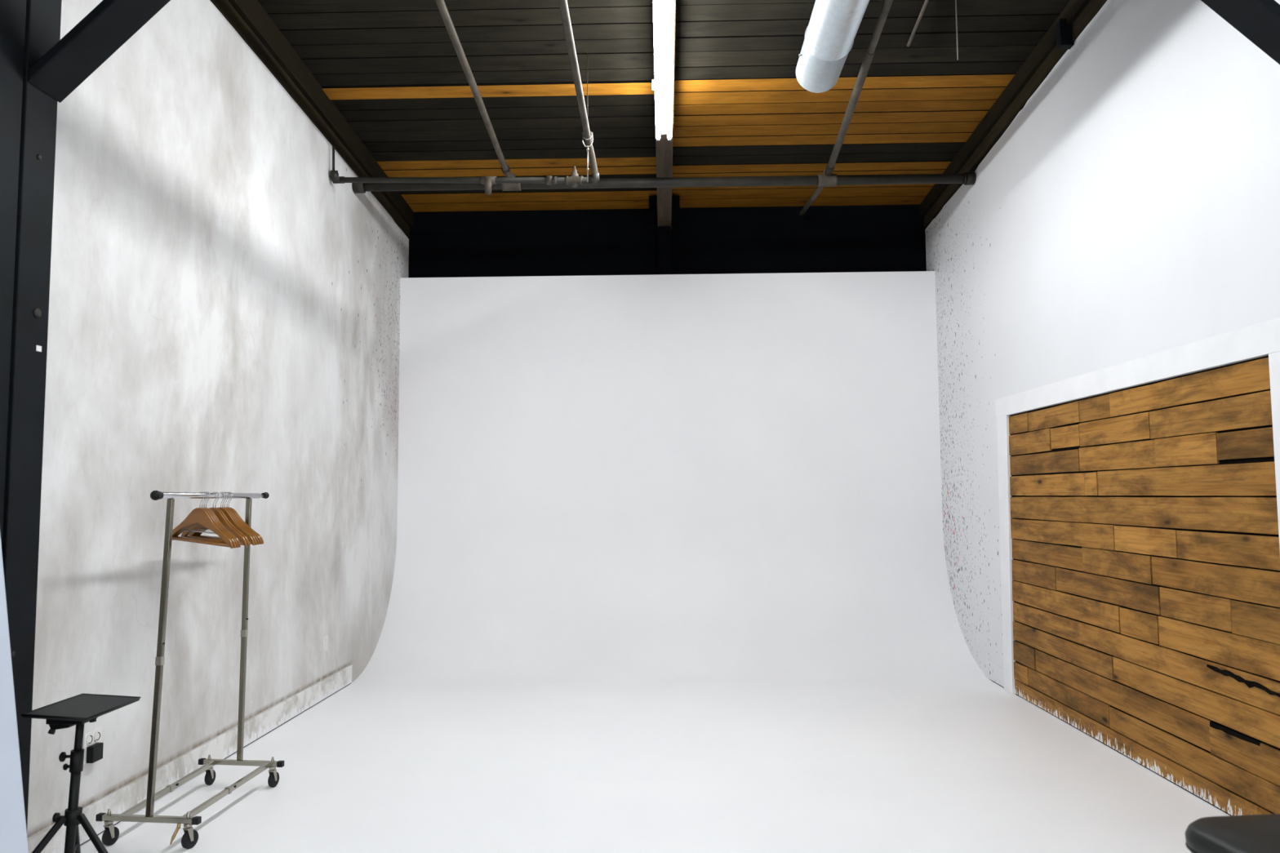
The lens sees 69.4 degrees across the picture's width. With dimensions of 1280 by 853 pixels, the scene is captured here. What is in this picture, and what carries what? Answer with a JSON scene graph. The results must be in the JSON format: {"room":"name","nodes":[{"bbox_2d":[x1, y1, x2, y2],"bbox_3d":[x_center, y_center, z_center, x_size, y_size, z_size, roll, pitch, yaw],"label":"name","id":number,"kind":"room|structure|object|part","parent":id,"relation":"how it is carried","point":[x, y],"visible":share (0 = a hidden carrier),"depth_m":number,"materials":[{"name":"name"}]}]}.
{"room":"studio","nodes":[
{"label":"studio","id":0,"kind":"room"},
{"bbox_2d":[0,0,26,549],"bbox_3d":[-2.802,-1.626,-2.546,0.324,6.300,12.535,0,-4,1],"label":"wall","id":1,"kind":"structure","parent":0,"point":[12,12],"depth_m":3.62,"materials":[{"name":"black paint"}]},
{"bbox_2d":[26,0,408,839],"bbox_3d":[-2.563,-0.168,6.825,0.020,4.789,5.990,0,-4,1],"label":"wall","id":2,"kind":"structure","parent":0,"point":[224,316],"depth_m":5.45,"materials":[{"name":"paint"}]},
{"bbox_2d":[83,726,102,764],"bbox_3d":[-2.594,1.512,4.385,0.013,0.143,0.133,0,-4,1],"label":"wall outlet","id":3,"kind":"object","parent":2,"relation":"attached to","point":[94,736],"visible":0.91,"depth_m":4.36,"materials":[{"name":"beige plastic"}]},
{"bbox_2d":[86,733,93,745],"bbox_3d":[-2.592,1.475,4.356,0.003,0.048,0.048,0,-4,1],"label":"socket","id":4,"kind":"object","parent":3,"relation":"attached to","point":[89,736],"depth_m":4.35,"materials":[{"name":"beige plastic"}]},
{"bbox_2d":[86,742,103,763],"bbox_3d":[-2.576,1.543,4.372,0.032,0.076,0.082,0,-4,1],"label":"plug adapter","id":5,"kind":"object","parent":3,"relation":"attached to","point":[94,752],"visible":1,"depth_m":4.35,"materials":[{"name":"black plastic"}]},
{"bbox_2d":[93,731,100,741],"bbox_3d":[-2.591,1.479,4.416,0.003,0.048,0.048,0,-4,1],"label":"socket","id":6,"kind":"object","parent":3,"relation":"attached to","point":[96,734],"depth_m":4.41,"materials":[{"name":"beige plastic"}]},
{"bbox_2d":[26,665,351,852],"bbox_3d":[-2.552,1.975,5.837,0.016,0.149,4.320,0,-4,1],"label":"baseboard","id":7,"kind":"structure","parent":2,"relation":"attached to","point":[221,747],"depth_m":5.38,"materials":[{"name":"paint"}]},
{"bbox_2d":[322,634,328,652],"bbox_3d":[-2.518,1.734,7.399,0.008,0.124,0.110,0,-4,1],"label":"blank wall plate","id":8,"kind":"object","parent":2,"relation":"attached to","point":[325,638],"visible":1,"depth_m":7.39,"materials":[{"name":"white plastic"}]},
{"bbox_2d":[329,146,588,195],"bbox_3d":[-1.453,-2.067,7.349,2.237,0.511,0.100,-1,-4,13],"label":"pipe","id":9,"kind":"object","parent":2,"relation":"attached to","point":[574,180],"visible":1,"depth_m":7.30,"materials":[{"name":"metal"}]},
{"bbox_2d":[80,682,1230,852],"bbox_3d":[0.034,1.617,-0.636,5.820,0.120,17.176,0,-4,1],"label":"floor","id":10,"kind":"structure","parent":0,"point":[613,767],"depth_m":5.21,"materials":[{"name":"white paint"}]},
{"bbox_2d":[0,534,28,852],"bbox_3d":[-2.307,0.622,2.622,0.363,2.379,1.400,0,-4,1],"label":"board","id":11,"kind":"object","parent":10,"relation":"on","point":[13,833],"visible":1,"depth_m":3.24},
{"bbox_2d":[1,0,62,831],"bbox_3d":[-2.552,-0.604,3.763,0.201,5.000,0.190,0,-4,1],"label":"steel post","id":12,"kind":"object","parent":10,"relation":"on","point":[30,313],"visible":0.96,"depth_m":3.72,"materials":[{"name":"black metal"}]},
{"bbox_2d":[28,0,170,102],"bbox_3d":[-1.887,-1.944,3.853,1.163,1.120,0.205,0,-4,1],"label":"diagonal brace","id":13,"kind":"object","parent":12,"relation":"attached to","point":[58,73],"visible":1,"depth_m":3.82,"materials":[{"name":"black paint"}]},
{"bbox_2d":[20,693,141,852],"bbox_3d":[-2.135,1.490,3.616,0.584,0.790,0.654,0,-4,1],"label":"tray stand","id":14,"kind":"object","parent":10,"relation":"on","point":[80,709],"visible":1,"depth_m":3.60,"materials":[{"name":"black plastic"}]},
{"bbox_3d":[-2.321,1.682,3.433,0.018,0.374,0.342,-3,-5,35],"label":"leg","id":15,"kind":"part","parent":14,"relation":"part of","materials":[{"name":"black plastic"}]},
{"bbox_3d":[-2.290,1.184,3.599,0.026,0.029,0.025,0,-4,1],"label":"tilt knob","id":16,"kind":"part","parent":14,"relation":"part of","materials":[{"name":"black plastic"}]},
{"bbox_3d":[-2.241,1.290,3.610,0.048,0.037,0.038,0,-4,1],"label":"clamp knob","id":17,"kind":"part","parent":14,"relation":"part of","materials":[{"name":"black plastic"}]},
{"bbox_3d":[-2.231,1.328,3.609,0.031,0.025,0.026,0,-4,-9],"label":"clamp knob","id":18,"kind":"part","parent":14,"relation":"part of","materials":[{"name":"black plastic"}]},
{"bbox_3d":[-2.293,1.707,3.768,0.018,0.374,0.343,2,-5,-26],"label":"leg","id":19,"kind":"part","parent":14,"relation":"part of","materials":[{"name":"black plastic"}]},
{"bbox_2d":[20,693,141,721],"bbox_3d":[-2.210,1.113,3.673,0.333,0.029,0.463,0,-4,1],"label":"tray","id":20,"kind":"object","parent":14,"relation":"on","point":[82,707],"depth_m":3.64,"materials":[{"name":"black plastic"}]},
{"bbox_3d":[-2.018,1.688,3.539,0.343,0.374,0.018,-2,-4,16],"label":"leg","id":21,"kind":"part","parent":14,"relation":"part of","materials":[{"name":"black plastic"}]},
{"bbox_2d":[95,490,284,848],"bbox_3d":[-2.247,1.164,4.899,0.520,1.641,1.271,0,-4,1],"label":"clothes rack","id":22,"kind":"object","parent":10,"relation":"on","point":[110,836],"visible":1,"depth_m":4.46,"materials":[{"name":"silver metal"}]},
{"bbox_3d":[-2.287,0.326,4.374,0.047,0.048,0.061,0,-4,1],"label":"knob","id":23,"kind":"part","parent":22,"relation":"part of","materials":[{"name":"black plastic"}]},
{"bbox_3d":[-2.395,1.846,4.729,0.022,0.026,0.900,0,-4,1],"label":"rail","id":24,"kind":"part","parent":22,"relation":"part of","materials":[{"name":"silver metal"}]},
{"bbox_3d":[-2.118,1.859,4.219,0.043,0.087,0.019,4,-6,-43],"label":"brake lever","id":25,"kind":"part","parent":22,"relation":"part of","materials":[{"name":"gold metal"}]},
{"bbox_2d":[172,491,233,548],"bbox_3d":[-2.291,0.485,4.801,0.443,0.292,0.035,-2,-5,21],"label":"hanger","id":26,"kind":"object","parent":22,"relation":"hanging from","point":[199,515],"visible":0.91,"depth_m":4.78,"materials":[{"name":"brown wood"}]},
{"bbox_2d":[173,491,235,548],"bbox_3d":[-2.289,0.486,4.823,0.443,0.292,0.035,-2,-5,20],"label":"hanger","id":27,"kind":"object","parent":22,"relation":"hanging from","point":[206,510],"visible":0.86,"depth_m":4.79,"materials":[{"name":"brown wood"}]},
{"bbox_2d":[174,491,238,547],"bbox_3d":[-2.288,0.487,4.844,0.443,0.291,0.035,-2,-5,19],"label":"hanger","id":28,"kind":"object","parent":22,"relation":"hanging from","point":[211,513],"visible":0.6,"depth_m":4.81,"materials":[{"name":"brown wood"}]},
{"bbox_2d":[172,491,240,547],"bbox_3d":[-2.286,0.488,4.862,0.444,0.290,0.035,-2,-5,18],"label":"hanger","id":29,"kind":"object","parent":22,"relation":"hanging from","point":[211,511],"visible":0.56,"depth_m":4.83,"materials":[{"name":"brown wood"}]},
{"bbox_3d":[-2.271,0.368,4.929,0.033,0.033,1.095,0,-4,1],"label":"hanging rail","id":30,"kind":"part","parent":22,"relation":"part of","materials":[{"name":"silver metal"}]},
{"bbox_2d":[180,491,247,546],"bbox_3d":[-2.284,0.494,4.939,0.444,0.290,0.035,-2,-5,19],"label":"hanger","id":31,"kind":"object","parent":22,"relation":"hanging from","point":[242,541],"visible":0.56,"depth_m":4.91,"materials":[{"name":"brown wood"}]},
{"bbox_2d":[186,492,249,546],"bbox_3d":[-2.282,0.495,4.962,0.444,0.289,0.035,-2,-5,18],"label":"hanger","id":32,"kind":"object","parent":22,"relation":"hanging from","point":[220,510],"visible":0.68,"depth_m":4.92,"materials":[{"name":"brown wood"}]},
{"bbox_2d":[188,492,254,545],"bbox_3d":[-2.281,0.500,5.023,0.444,0.289,0.035,-2,-5,18],"label":"hanger","id":33,"kind":"object","parent":22,"relation":"hanging from","point":[225,512],"visible":0.39,"depth_m":4.99,"materials":[{"name":"brown wood"}]},
{"bbox_2d":[193,492,257,545],"bbox_3d":[-2.279,0.501,5.043,0.444,0.288,0.035,-2,-4,17],"label":"hanger","id":34,"kind":"object","parent":22,"relation":"hanging from","point":[228,511],"visible":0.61,"depth_m":5.00,"materials":[{"name":"brown wood"}]},
{"bbox_3d":[-2.081,1.841,4.691,0.022,0.026,0.900,-1,-4,3],"label":"rail","id":35,"kind":"part","parent":22,"relation":"part of","materials":[{"name":"silver metal"}]},
{"bbox_2d":[195,492,259,545],"bbox_3d":[-2.278,0.502,5.066,0.444,0.287,0.035,-2,-4,16],"label":"hanger","id":36,"kind":"object","parent":22,"relation":"hanging from","point":[230,510],"visible":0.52,"depth_m":5.03,"materials":[{"name":"brown wood"}]},
{"bbox_2d":[196,492,262,544],"bbox_3d":[-2.277,0.504,5.091,0.444,0.287,0.035,-2,-4,16],"label":"hanger","id":37,"kind":"object","parent":22,"relation":"hanging from","point":[233,511],"visible":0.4,"depth_m":5.05,"materials":[{"name":"brown wood"}]},
{"bbox_2d":[199,492,263,544],"bbox_3d":[-2.276,0.505,5.109,0.444,0.286,0.035,-2,-4,15],"label":"hanger","id":38,"kind":"object","parent":22,"relation":"hanging from","point":[240,517],"visible":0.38,"depth_m":5.07,"materials":[{"name":"brown wood"}]},
{"bbox_3d":[-2.256,0.415,5.564,0.039,0.039,0.057,0,-4,1],"label":"knob","id":39,"kind":"part","parent":22,"relation":"part of","materials":[{"name":"black plastic"}]},
{"bbox_2d":[1184,813,1279,852],"bbox_3d":[1.750,1.420,2.392,0.560,0.701,0.547,0,-4,-5],"label":"stool","id":40,"kind":"object","parent":10,"relation":"on","point":[1251,833],"visible":1,"depth_m":2.47,"materials":[{"name":"black leather"}]},
{"bbox_3d":[2.805,-0.643,3.707,0.155,5.000,0.200,0,-4,1],"label":"timber post","id":41,"kind":"object","parent":10,"relation":"on","visible":0},
{"bbox_2d":[1200,0,1279,64],"bbox_3d":[2.102,-1.971,3.759,1.228,1.133,0.190,0,-4,1],"label":"diagonal brace","id":42,"kind":"object","parent":41,"relation":"attached to","point":[1258,20],"visible":1,"depth_m":3.74,"materials":[{"name":"black paint"}]},
{"bbox_2d":[257,0,1070,212],"bbox_3d":[0.021,-3.675,0.646,5.840,1.285,18.958,0,-4,1],"label":"ceiling","id":43,"kind":"structure","parent":0,"point":[393,69],"depth_m":7.34,"materials":[{"name":"brown wood"}]},
{"bbox_2d":[582,52,593,182],"bbox_3d":[-0.385,-2.271,6.781,0.082,0.974,0.020,0,-4,1],"label":"hanger","id":44,"kind":"object","parent":43,"relation":"hanging from","point":[591,132],"visible":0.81,"depth_m":6.76,"materials":[{"name":"metal"}]},
{"bbox_2d":[558,0,599,184],"bbox_3d":[-0.473,-2.589,2.632,0.090,0.800,9.042,0,-4,1],"label":"ceiling pipe","id":45,"kind":"object","parent":44,"relation":"hanging from","point":[563,5],"visible":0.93,"depth_m":5.99,"materials":[{"name":"grey metal"}]},
{"bbox_3d":[-0.386,-2.461,6.795,0.005,0.594,0.005,1,-5,-21],"label":"rod","id":46,"kind":"part","parent":44,"relation":"part of","materials":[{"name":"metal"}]},
{"bbox_3d":[-0.382,-1.920,6.755,0.018,0.270,0.018,-2,-5,24],"label":"rod","id":47,"kind":"part","parent":44,"relation":"part of","materials":[{"name":"metal"}]},
{"bbox_2d":[653,0,675,226],"bbox_3d":[0.013,-3.472,0.610,0.145,1.368,18.700,0,-4,1],"label":"beam","id":48,"kind":"structure","parent":43,"relation":"attached to","point":[664,147],"depth_m":8.25,"materials":[{"name":"grey metal"}]},
{"bbox_2d":[648,195,657,223],"bbox_3d":[0.137,-2.269,9.702,0.080,0.174,0.412,0,-4,1],"label":"block","id":49,"kind":"object","parent":48,"relation":"attached to","point":[652,199],"visible":1,"depth_m":9.50,"materials":[{"name":"black paint"}]},
{"bbox_2d":[652,0,674,140],"bbox_3d":[0.151,-2.525,6.290,0.150,0.247,2.436,0,-4,1],"label":"fluorescent light","id":50,"kind":"object","parent":48,"relation":"attached to","point":[663,10],"visible":1,"depth_m":6.35,"materials":[{"name":"white plastic"}]},
{"bbox_2d":[671,195,679,223],"bbox_3d":[0.372,-2.271,9.696,0.080,0.174,0.412,0,-4,1],"label":"block","id":51,"kind":"object","parent":48,"relation":"attached to","point":[675,199],"visible":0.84,"depth_m":9.49,"materials":[{"name":"black paint"}]},
{"bbox_2d":[795,0,869,93],"bbox_3d":[1.141,-2.973,2.818,0.352,0.797,7.246,0,-4,1],"label":"air duct","id":52,"kind":"object","parent":43,"relation":"hanging from","point":[830,33],"visible":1,"depth_m":5.79,"materials":[{"name":"metal"}]},
{"bbox_2d":[906,0,928,46],"bbox_3d":[1.865,-2.982,5.040,0.029,0.237,3.302,-1,-4,2],"label":"conduit","id":53,"kind":"object","parent":43,"relation":"attached to","point":[926,2],"visible":1,"depth_m":6.39,"materials":[{"name":"grey metal"}]},
{"bbox_2d":[955,0,958,59],"bbox_3d":[1.861,-2.551,5.459,0.012,0.797,0.007,0,-4,1],"label":"hanging wire","id":54,"kind":"object","parent":43,"relation":"hanging from","point":[955,0],"visible":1,"depth_m":5.44,"materials":[{"name":"grey metal"}]},
{"bbox_2d":[408,204,926,277],"bbox_3d":[0.284,-0.268,9.825,6.120,5.200,0.136,0,-4,1],"label":"wall","id":55,"kind":"structure","parent":0,"point":[860,237],"depth_m":9.88,"materials":[{"name":"black paint"}]},
{"bbox_2d":[351,271,993,683],"bbox_3d":[0.263,0.378,8.798,5.528,3.998,1.460,0,-4,1],"label":"wall","id":56,"kind":"structure","parent":0,"point":[718,477],"depth_m":9.39,"materials":[{"name":"white paint"}]},
{"bbox_2d":[924,0,1279,673],"bbox_3d":[2.877,-1.439,0.459,0.160,6.300,18.850,0,-4,1],"label":"wall","id":57,"kind":"structure","parent":0,"point":[1129,210],"depth_m":5.90,"materials":[{"name":"white paint"}]},
{"bbox_2d":[351,169,976,193],"bbox_3d":[0.227,-2.184,8.228,5.545,0.204,0.121,0,-4,-1],"label":"pipe","id":58,"kind":"object","parent":57,"relation":"attached to","point":[967,178],"visible":0.85,"depth_m":8.20,"materials":[{"name":"metal"}]},
{"bbox_2d":[435,0,511,177],"bbox_3d":[-1.229,-2.550,5.833,0.102,0.398,4.790,0,-4,1],"label":"ceiling pipe","id":59,"kind":"object","parent":58,"relation":"attached to","point":[441,4],"visible":0.87,"depth_m":6.57,"materials":[{"name":"grey metal"}]},
{"bbox_2d":[799,186,823,216],"bbox_3d":[1.687,-2.229,9.018,0.050,0.186,1.470,0,-4,1],"label":"ceiling pipe","id":60,"kind":"object","parent":58,"relation":"attached to","point":[818,190],"visible":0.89,"depth_m":9.07,"materials":[{"name":"grey metal"}]},
{"bbox_2d":[824,0,893,176],"bbox_3d":[1.526,-2.562,5.809,0.067,0.333,4.885,-1,-4,3],"label":"ceiling pipe","id":61,"kind":"object","parent":58,"relation":"attached to","point":[870,51],"visible":1,"depth_m":6.59,"materials":[{"name":"grey metal"}]},
{"bbox_2d":[984,659,1004,687],"bbox_3d":[3.006,2.087,7.806,0.014,0.149,0.530,0,-4,1],"label":"baseboard","id":62,"kind":"structure","parent":57,"relation":"attached to","point":[993,672],"depth_m":7.84,"materials":[{"name":"white paint"}]},
{"bbox_2d":[996,415,1015,694],"bbox_3d":[2.980,1.030,7.507,0.033,2.228,0.275,0,-4,1],"label":"trim","id":63,"kind":"structure","parent":57,"relation":"attached to","point":[1002,422],"depth_m":7.49,"materials":[{"name":"white paint"}]},
{"bbox_2d":[924,0,1106,227],"bbox_3d":[2.994,-2.573,6.886,0.120,0.488,5.900,0,-4,1],"label":"beam","id":64,"kind":"structure","parent":57,"relation":"attached to","point":[1091,9],"depth_m":7.24,"materials":[{"name":"black wood"}]},
{"bbox_2d":[920,0,1090,217],"bbox_3d":[2.976,-2.687,6.894,0.155,0.501,5.900,0,-4,1],"label":"roof beam","id":65,"kind":"structure","parent":64,"relation":"on","point":[1073,8],"depth_m":7.36,"materials":[{"name":"black wood"}]},
{"bbox_2d":[1055,18,1074,49],"bbox_3d":[2.883,-2.665,6.278,0.090,0.185,0.070,0,-4,1],"label":"bracket","id":66,"kind":"object","parent":65,"relation":"attached to","point":[1064,33],"visible":0.8,"depth_m":6.25,"materials":[{"name":"black metal"}]},
{"bbox_2d":[995,317,1279,417],"bbox_3d":[2.916,-0.317,5.435,0.034,0.150,4.540,0,-4,1],"label":"trim","id":67,"kind":"structure","parent":57,"relation":"attached to","point":[1263,339],"depth_m":5.15,"materials":[{"name":"white paint"}]},
{"bbox_2d":[1008,355,1279,815],"bbox_3d":[2.942,0.904,5.799,0.018,2.226,3.350,0,-4,1],"label":"cladding","id":68,"kind":"object","parent":57,"relation":"attached to","point":[1144,534],"visible":0.98,"depth_m":5.17,"materials":[{"name":"brown wood"}]},
{"bbox_2d":[1268,351,1279,547],"bbox_3d":[2.890,0.771,4.040,0.033,2.228,0.200,0,-4,1],"label":"trim","id":69,"kind":"structure","parent":57,"relation":"attached to","point":[1273,357],"depth_m":4.17,"materials":[{"name":"white paint"}]},
{"bbox_3d":[-2.644,-0.397,6.845,0.140,5.250,6.250,0,-4,1],"label":"wall","id":70,"kind":"structure","parent":0,"visible":0},
{"bbox_2d":[210,0,409,237],"bbox_3d":[-2.613,-2.467,7.024,0.116,0.427,5.900,0,-4,1],"label":"beam","id":71,"kind":"structure","parent":70,"relation":"attached to","point":[227,10],"depth_m":6.88,"materials":[{"name":"black wood"}]},
{"bbox_2d":[227,0,413,227],"bbox_3d":[-2.595,-2.626,7.035,0.155,0.529,5.900,0,-4,1],"label":"roof beam","id":72,"kind":"structure","parent":71,"relation":"on","point":[251,11],"depth_m":7.08,"materials":[{"name":"black wood"}]}
]}

